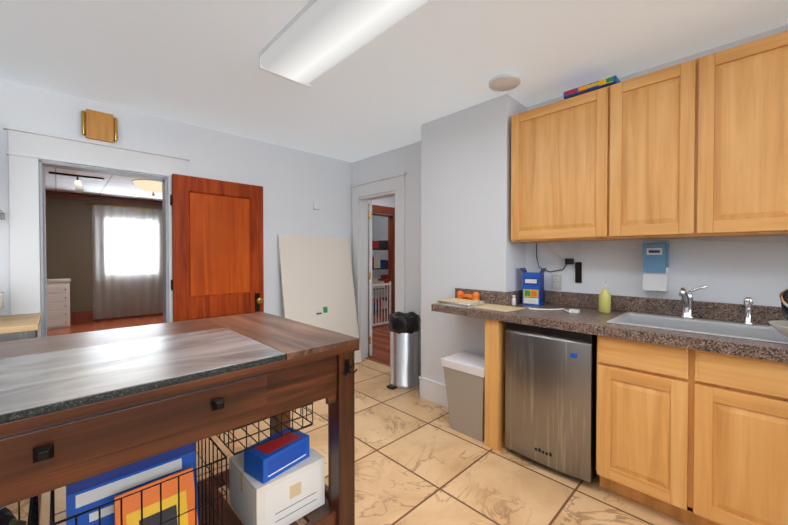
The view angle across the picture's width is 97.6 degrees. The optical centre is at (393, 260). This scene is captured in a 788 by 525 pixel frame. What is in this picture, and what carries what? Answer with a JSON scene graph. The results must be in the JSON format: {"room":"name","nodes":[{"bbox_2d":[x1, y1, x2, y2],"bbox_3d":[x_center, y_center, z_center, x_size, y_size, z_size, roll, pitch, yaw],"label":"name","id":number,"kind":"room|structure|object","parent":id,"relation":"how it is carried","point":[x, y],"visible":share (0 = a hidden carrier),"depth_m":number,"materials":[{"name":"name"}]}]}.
{"room":"kitchen","nodes":[
{"label":"kitchen","id":0,"kind":"room"},
{"bbox_2d":[45,190,161,311],"bbox_3d":[-6.389,-0.049,6.268,5.650,2.450,0.150,-1,1,-44],"label":"wall","id":1,"kind":"structure","parent":0,"point":[68,235],"depth_m":6.53,"materials":[{"name":"brown paint"}]},
{"bbox_2d":[70,310,162,322],"bbox_3d":[-6.351,1.076,6.244,5.650,0.200,0.020,-1,1,-44],"label":"baseboard","id":2,"kind":"structure","parent":1,"relation":"attached to","point":[80,316],"depth_m":6.62,"materials":[{"name":"brown wood"}]},
{"bbox_2d":[86,203,162,319],"bbox_3d":[-5.347,0.019,7.084,1.440,2.231,0.064,-1,1,-44],"label":"curtain","id":3,"kind":"object","parent":1,"relation":"hanging from","point":[127,251],"visible":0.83,"depth_m":7.00,"materials":[{"name":"white fabric"}]},
{"bbox_2d":[0,79,351,317],"bbox_3d":[-2.084,0.011,2.862,4.490,2.420,0.120,-1,1,-44],"label":"wall","id":4,"kind":"structure","parent":0,"point":[295,183],"depth_m":3.31,"materials":[{"name":"paint"}]},
{"bbox_2d":[0,292,4,308],"bbox_3d":[-2.379,0.276,1.921,0.280,0.175,0.280,-1,1,-44],"label":"mixing bowl","id":5,"kind":"object","parent":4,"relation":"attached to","point":[2,294],"visible":1,"depth_m":1.99,"materials":[{"name":"white ceramic"}]},
{"bbox_2d":[3,124,189,337],"bbox_3d":[-2.224,0.160,2.702,1.084,2.125,0.160,-1,1,-44],"label":"door frame","id":6,"kind":"structure","parent":4,"relation":"attached to","point":[28,148],"depth_m":2.41,"materials":[{"name":"white wood"}]},
{"bbox_2d":[81,109,117,142],"bbox_3d":[-2.214,-1.006,2.595,0.206,0.210,0.058,-1,1,-44],"label":"door chime","id":7,"kind":"object","parent":4,"relation":"attached to","point":[98,125],"visible":0.96,"depth_m":2.57,"materials":[{"name":"brown wood"}]},
{"bbox_2d":[170,174,263,321],"bbox_3d":[-1.574,0.236,3.160,0.787,1.938,0.117,-1,1,-44],"label":"kitchen door","id":8,"kind":"structure","parent":4,"relation":"in","point":[217,251],"depth_m":3.14,"materials":[{"name":"brown wood"}]},
{"bbox_2d":[313,201,318,209],"bbox_3d":[-0.883,-0.628,3.920,0.060,0.090,0.029,-1,1,-44],"label":"thermostat","id":9,"kind":"object","parent":4,"relation":"attached to","point":[315,204],"visible":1,"depth_m":3.91,"materials":[{"name":"white plastic"}]},
{"bbox_3d":[-2.741,-0.764,1.773,0.771,0.838,0.502,-1,1,-44],"label":"range hood","id":10,"kind":"object","parent":4,"relation":"attached to","visible":0},
{"bbox_2d":[0,210,5,219],"bbox_3d":[-2.661,-0.303,1.819,0.779,0.082,0.487,-1,1,-44],"label":"rack","id":11,"kind":"object","parent":10,"relation":"hanging from","point":[2,217],"visible":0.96,"depth_m":2.17,"materials":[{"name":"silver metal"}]},
{"bbox_2d":[6,310,690,524],"bbox_3d":[-1.380,1.242,3.552,9.000,0.060,11.220,-1,1,-44],"label":"floor","id":12,"kind":"structure","parent":0,"point":[419,460],"depth_m":1.99,"materials":[{"name":"tile"}]},
{"bbox_2d":[0,313,40,341],"bbox_3d":[-2.554,0.800,1.875,0.885,0.868,0.570,-1,1,-44],"label":"prep table","id":13,"kind":"object","parent":12,"relation":"on","point":[19,326],"visible":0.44,"depth_m":1.96,"materials":[{"name":"wood"}]},
{"bbox_2d":[47,278,70,328],"bbox_3d":[-6.170,0.759,6.033,0.750,0.840,0.508,-1,1,-44],"label":"chest","id":14,"kind":"object","parent":12,"relation":"on","point":[58,303],"visible":0.42,"depth_m":6.02,"materials":[{"name":"white wood"}]},
{"bbox_2d":[0,348,358,524],"bbox_3d":[-0.919,0.814,1.149,1.520,0.860,0.694,-1,1,-44],"label":"kitchen island","id":15,"kind":"object","parent":12,"relation":"on","point":[49,455],"depth_m":1.04,"materials":[{"name":"brown wood"}]},
{"bbox_2d":[18,495,38,524],"bbox_3d":[-1.214,0.848,0.864,0.436,0.378,0.505,-1,1,-44],"label":"wire basket","id":16,"kind":"object","parent":15,"relation":"in","point":[33,518],"visible":0.29,"depth_m":1.03,"materials":[{"name":"black metal"}]},
{"bbox_2d":[0,506,25,524],"bbox_3d":[-1.207,0.805,0.869,0.369,0.429,0.407,-1,1,-44],"label":"basket","id":17,"kind":"object","parent":16,"relation":"in","point":[7,517],"visible":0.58,"depth_m":1.07,"materials":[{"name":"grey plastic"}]},
{"bbox_2d":[49,437,227,524],"bbox_3d":[-0.883,0.843,1.188,0.421,0.378,0.505,-1,1,-44],"label":"wire basket","id":18,"kind":"object","parent":15,"relation":"in","point":[52,510],"visible":0.35,"depth_m":1.12,"materials":[{"name":"black metal"}]},
{"bbox_2d":[66,442,198,524],"bbox_3d":[-0.879,0.823,1.177,0.346,0.380,0.150,-1,1,-44],"label":"box","id":19,"kind":"object","parent":18,"relation":"in","point":[93,492],"visible":0.29,"depth_m":1.11,"materials":[{"name":"blue cardboard"}]},
{"bbox_2d":[114,467,197,524],"bbox_3d":[-0.745,0.865,1.093,0.220,0.300,0.092,-1,1,-44],"label":"box","id":20,"kind":"object","parent":18,"relation":"in","point":[131,509],"visible":1,"depth_m":1.11,"materials":[{"name":"orange cardboard"}]},
{"bbox_2d":[0,312,358,431],"bbox_3d":[-1.040,0.357,1.266,1.550,0.050,0.970,-1,1,-44],"label":"island countertop","id":21,"kind":"structure","parent":15,"relation":"on","point":[49,377],"depth_m":1.18,"materials":[{"name":"brown wood"}]},
{"bbox_2d":[216,403,312,455],"bbox_3d":[-0.581,0.615,1.427,0.311,0.093,0.420,-1,1,-44],"label":"wire basket","id":22,"kind":"object","parent":15,"relation":"in","point":[270,440],"visible":0.27,"depth_m":1.28,"materials":[{"name":"black metal"}]},
{"bbox_2d":[229,446,324,524],"bbox_3d":[-0.496,0.933,1.461,0.291,0.200,0.281,-1,1,-44],"label":"carton","id":23,"kind":"object","parent":15,"relation":"in","point":[292,494],"visible":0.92,"depth_m":1.36,"materials":[{"name":"beige cardboard"}]},
{"bbox_2d":[244,427,308,483],"bbox_3d":[-0.476,0.788,1.413,0.131,0.091,0.220,1,1,36],"label":"carton","id":24,"kind":"object","parent":23,"relation":"on","point":[265,463],"visible":0.98,"depth_m":1.36,"materials":[{"name":"blue cardboard"}]},
{"bbox_2d":[278,235,361,363],"bbox_3d":[-0.799,0.462,3.834,0.911,1.472,0.263,-1,1,-44],"label":"board","id":25,"kind":"object","parent":12,"relation":"on","point":[317,282],"visible":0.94,"depth_m":3.84,"materials":[{"name":"beige"}]},
{"bbox_2d":[372,240,387,311],"bbox_3d":[-0.464,0.343,7.971,1.400,1.620,0.400,-1,1,-44],"label":"shelf unit","id":26,"kind":"object","parent":12,"relation":"on","point":[378,263],"visible":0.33,"depth_m":7.87,"materials":[{"name":"grey wood"}]},
{"bbox_2d":[387,312,419,389],"bbox_3d":[0.084,0.865,3.383,0.357,0.697,0.318,-1,1,-44],"label":"can","id":27,"kind":"object","parent":12,"relation":"on","point":[403,328],"visible":1,"depth_m":3.28,"materials":[{"name":"metal"}]},
{"bbox_2d":[441,351,484,441],"bbox_3d":[0.569,0.971,2.507,0.277,0.508,0.355,-1,1,-44],"label":"trash bin","id":28,"kind":"object","parent":12,"relation":"on","point":[464,374],"visible":0.83,"depth_m":2.41,"materials":[{"name":"beige plastic"}]},
{"bbox_2d":[485,319,505,450],"bbox_3d":[1.073,0.805,2.238,0.612,0.848,0.726,-1,1,-44],"label":"base cabinet","id":29,"kind":"object","parent":12,"relation":"on","point":[495,330],"depth_m":2.25,"materials":[{"name":"brown wood"}]},
{"bbox_2d":[505,322,596,482],"bbox_3d":[1.070,0.807,2.206,0.566,0.844,0.496,-1,1,-44],"label":"mini fridge","id":30,"kind":"object","parent":12,"relation":"on","point":[550,394],"visible":0.88,"depth_m":1.97,"materials":[{"name":"silver metal"}]},
{"bbox_2d":[596,335,664,512],"bbox_3d":[1.435,0.810,1.867,0.612,0.848,0.455,-1,1,-44],"label":"base cabinet","id":31,"kind":"object","parent":12,"relation":"on","point":[630,405],"depth_m":1.71,"materials":[{"name":"brown wood"}]},
{"bbox_2d":[665,345,787,524],"bbox_3d":[1.812,0.815,1.481,0.612,0.848,0.907,-1,1,-44],"label":"base cabinet","id":32,"kind":"object","parent":12,"relation":"on","point":[693,437],"depth_m":1.46,"materials":[{"name":"brown wood"}]},
{"bbox_2d":[431,288,787,362],"bbox_3d":[1.463,0.310,1.815,0.638,0.152,2.740,-1,1,-44],"label":"countertop","id":33,"kind":"structure","parent":32,"relation":"on","point":[589,318],"depth_m":1.94,"materials":[{"name":"stone"}]},
{"bbox_2d":[437,298,484,307],"bbox_3d":[0.490,0.308,2.536,0.228,0.031,0.312,-1,1,-44],"label":"paper stack","id":34,"kind":"object","parent":33,"relation":"on","point":[465,303],"visible":0.98,"depth_m":2.47,"materials":[{"name":"white paper"}]},
{"bbox_2d":[457,291,479,299],"bbox_3d":[0.568,0.277,2.646,0.056,0.084,0.196,-1,1,-44],"label":"toy","id":35,"kind":"object","parent":33,"relation":"on","point":[473,296],"visible":0.73,"depth_m":2.63,"materials":[{"name":"orange plastic"}]},
{"bbox_2d":[473,303,524,311],"bbox_3d":[0.708,0.323,2.379,0.245,0.006,0.300,-1,1,-40],"label":"manila folder","id":36,"kind":"object","parent":33,"relation":"on","point":[496,307],"visible":0.81,"depth_m":2.35,"materials":[{"name":"beige paper"}]},
{"bbox_2d":[511,295,515,305],"bbox_3d":[0.867,0.288,2.498,0.031,0.072,0.030,-1,1,-44],"label":"pill bottle","id":37,"kind":"object","parent":33,"relation":"on","point":[513,301],"visible":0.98,"depth_m":2.49,"materials":[{"name":"white plastic"}]},
{"bbox_2d":[520,268,546,305],"bbox_3d":[1.021,0.189,2.528,0.161,0.270,0.102,1,1,40],"label":"box","id":38,"kind":"object","parent":33,"relation":"on","point":[532,288],"visible":1,"depth_m":2.49,"materials":[{"name":"blue cardboard"}]},
{"bbox_2d":[528,307,579,312],"bbox_3d":[1.048,0.318,2.261,0.163,0.020,0.297,-1,1,-44],"label":"dish brush","id":39,"kind":"object","parent":33,"relation":"on","point":[574,311],"visible":1,"depth_m":2.22,"materials":[{"name":"white plastic"}]},
{"bbox_2d":[598,281,610,312],"bbox_3d":[1.337,0.230,2.187,0.069,0.197,0.068,-1,1,-44],"label":"soap bottle","id":40,"kind":"object","parent":33,"relation":"on","point":[604,306],"visible":1,"depth_m":2.16,"materials":[{"name":"yellow plastic"}]},
{"bbox_2d":[679,285,706,318],"bbox_3d":[1.602,0.231,1.858,0.266,0.192,0.114,-1,1,-44],"label":"faucet","id":41,"kind":"object","parent":33,"relation":"on","point":[687,304],"visible":1,"depth_m":1.92,"materials":[{"name":"silver metal"}]},
{"bbox_2d":[607,312,787,343],"bbox_3d":[1.625,0.425,1.702,0.474,0.190,0.894,-1,1,-44],"label":"sink","id":42,"kind":"object","parent":33,"relation":"in","point":[735,330],"visible":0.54,"depth_m":1.83,"materials":[{"name":"silver metal"}]},
{"bbox_2d":[768,289,787,336],"bbox_3d":[1.699,0.196,1.394,0.357,0.276,0.256,-1,1,-44],"label":"dishes","id":43,"kind":"object","parent":42,"relation":"on","point":[780,326],"visible":1,"depth_m":1.41,"materials":[{"name":"white ceramic"}]},
{"bbox_2d":[743,297,753,324],"bbox_3d":[1.803,0.259,1.755,0.098,0.140,0.039,-1,1,-44],"label":"tap","id":44,"kind":"object","parent":33,"relation":"on","point":[748,302],"visible":1,"depth_m":1.76,"materials":[{"name":"silver metal"}]},
{"bbox_2d":[368,196,394,297],"bbox_3d":[-0.084,-0.035,6.324,3.210,2.420,0.120,-1,1,-44],"label":"wall","id":45,"kind":"structure","parent":0,"point":[379,228],"depth_m":6.08,"materials":[{"name":"paint"}]},
{"bbox_2d":[368,204,394,320],"bbox_3d":[-0.593,0.112,5.816,1.770,2.140,0.141,-1,1,-44],"label":"door frame","id":46,"kind":"structure","parent":45,"relation":"attached to","point":[383,210],"depth_m":6.31,"materials":[{"name":"brown wood"}]},
{"bbox_2d":[372,281,390,325],"bbox_3d":[-0.295,0.768,6.114,0.656,0.760,0.030,-1,1,-44],"label":"gate","id":47,"kind":"object","parent":45,"relation":"attached to","point":[378,285],"visible":0.52,"depth_m":6.18,"materials":[{"name":"white"}]},
{"bbox_2d":[0,0,787,200],"bbox_3d":[-2.535,-1.248,2.391,5.770,0.110,11.220,-1,1,-44],"label":"ceiling","id":48,"kind":"structure","parent":0,"point":[395,86],"depth_m":2.02,"materials":[{"name":"paint"}]},
{"bbox_2d":[49,171,103,192],"bbox_3d":[-4.641,-1.130,5.058,0.600,0.257,0.131,-1,1,-44],"label":"ceiling spotlight","id":49,"kind":"object","parent":48,"relation":"attached to","point":[78,186],"visible":1,"depth_m":5.05,"materials":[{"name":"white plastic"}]},
{"bbox_2d":[132,179,161,195],"bbox_3d":[-3.247,-1.062,4.647,0.464,0.383,0.464,-1,1,-44],"label":"ceiling lamp","id":50,"kind":"object","parent":48,"relation":"hanging from","point":[153,186],"visible":0.62,"depth_m":4.50,"materials":[{"name":"beige glass"}]},
{"bbox_2d":[259,0,429,87],"bbox_3d":[-0.211,-1.133,1.622,0.328,0.098,1.254,-1,1,-44],"label":"ceiling light","id":51,"kind":"object","parent":48,"relation":"attached to","point":[308,43],"visible":1,"depth_m":1.68,"materials":[{"name":"white plastic"}]},
{"bbox_2d":[489,73,520,98],"bbox_3d":[0.774,-1.165,2.311,0.332,0.052,0.200,-1,1,-44],"label":"smoke detector","id":52,"kind":"object","parent":48,"relation":"attached to","point":[502,82],"visible":1,"depth_m":2.23,"materials":[{"name":"white plastic"}]},
{"bbox_2d":[421,94,526,384],"bbox_3d":[0.638,0.010,2.885,0.319,2.420,0.810,-1,1,-44],"label":"wall","id":53,"kind":"structure","parent":0,"point":[467,242],"depth_m":2.73,"materials":[{"name":"white paint"}]},
{"bbox_2d":[418,363,420,374],"bbox_3d":[0.290,1.128,3.475,0.016,0.170,0.500,-1,1,-44],"label":"baseboard","id":54,"kind":"structure","parent":53,"relation":"attached to","point":[419,364],"depth_m":3.50,"materials":[{"name":"white"}]},
{"bbox_2d":[418,374,447,407],"bbox_3d":[0.353,1.128,2.950,0.020,0.182,0.380,-1,1,-44],"label":"baseboard","id":55,"kind":"structure","parent":53,"relation":"attached to","point":[433,391],"depth_m":2.96,"materials":[{"name":"white"}]},
{"bbox_2d":[352,24,787,362],"bbox_3d":[1.463,0.017,2.356,0.120,2.420,5.559,-1,1,-44],"label":"wall","id":56,"kind":"structure","parent":0,"point":[733,272],"depth_m":2.20,"materials":[{"name":"paint"}]},
{"bbox_2d":[368,201,371,355],"bbox_3d":[-0.319,0.221,4.579,0.044,1.930,0.630,0,1,-5],"label":"hall door","id":57,"kind":"structure","parent":56,"relation":"in","point":[370,277],"depth_m":4.28,"materials":[{"name":"white wood"}]},
{"bbox_2d":[351,171,406,358],"bbox_3d":[-0.155,0.136,3.991,0.158,2.140,0.918,-1,1,-44],"label":"door frame","id":58,"kind":"structure","parent":56,"relation":"attached to","point":[393,182],"depth_m":4.18,"materials":[{"name":"white wood"}]},
{"bbox_2d":[511,91,590,242],"bbox_3d":[1.179,-0.587,2.329,0.307,0.907,0.680,-1,1,-44],"label":"upper cabinet","id":59,"kind":"object","parent":56,"relation":"attached to","point":[551,143],"depth_m":2.26,"materials":[{"name":"brown wood"}]},
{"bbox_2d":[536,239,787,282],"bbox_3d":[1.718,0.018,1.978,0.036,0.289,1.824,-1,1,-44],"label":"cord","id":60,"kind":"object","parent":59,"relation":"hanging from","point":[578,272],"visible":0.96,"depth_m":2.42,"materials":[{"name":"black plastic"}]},
{"bbox_2d":[551,274,561,289],"bbox_3d":[1.196,0.157,2.537,0.010,0.115,0.070,-1,1,-44],"label":"electrical outlet","id":61,"kind":"object","parent":56,"relation":"attached to","point":[556,281],"visible":1,"depth_m":2.53,"materials":[{"name":"white plastic"}]},
{"bbox_2d":[591,65,674,240],"bbox_3d":[1.506,-0.582,1.994,0.307,0.907,0.520,-1,1,-44],"label":"upper cabinet","id":62,"kind":"object","parent":56,"relation":"attached to","point":[633,120],"depth_m":1.94,"materials":[{"name":"brown wood"}]},
{"bbox_2d":[563,75,619,98],"bbox_3d":[1.285,-1.060,2.203,0.269,0.043,0.290,-1,1,-44],"label":"game box","id":63,"kind":"object","parent":62,"relation":"on","point":[605,82],"visible":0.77,"depth_m":2.10,"materials":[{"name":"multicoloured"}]},
{"bbox_2d":[643,243,668,292],"bbox_3d":[1.580,0.046,2.083,0.091,0.300,0.115,-1,1,-44],"label":"soap dispenser","id":64,"kind":"object","parent":56,"relation":"attached to","point":[655,267],"visible":1,"depth_m":2.06,"materials":[{"name":"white plastic"}]},
{"bbox_2d":[675,31,787,238],"bbox_3d":[1.777,-0.578,1.716,0.307,0.907,0.521,-1,1,-44],"label":"upper cabinet","id":65,"kind":"object","parent":56,"relation":"attached to","point":[696,148],"depth_m":1.65,"materials":[{"name":"brown wood"}]},
{"bbox_2d":[787,95,787,235],"bbox_3d":[2.068,-0.575,1.418,0.307,0.907,0.575,-1,1,-44],"label":"upper cabinet","id":66,"kind":"object","parent":56,"relation":"attached to","point":[787,95],"depth_m":1.53,"materials":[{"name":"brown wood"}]}
]}

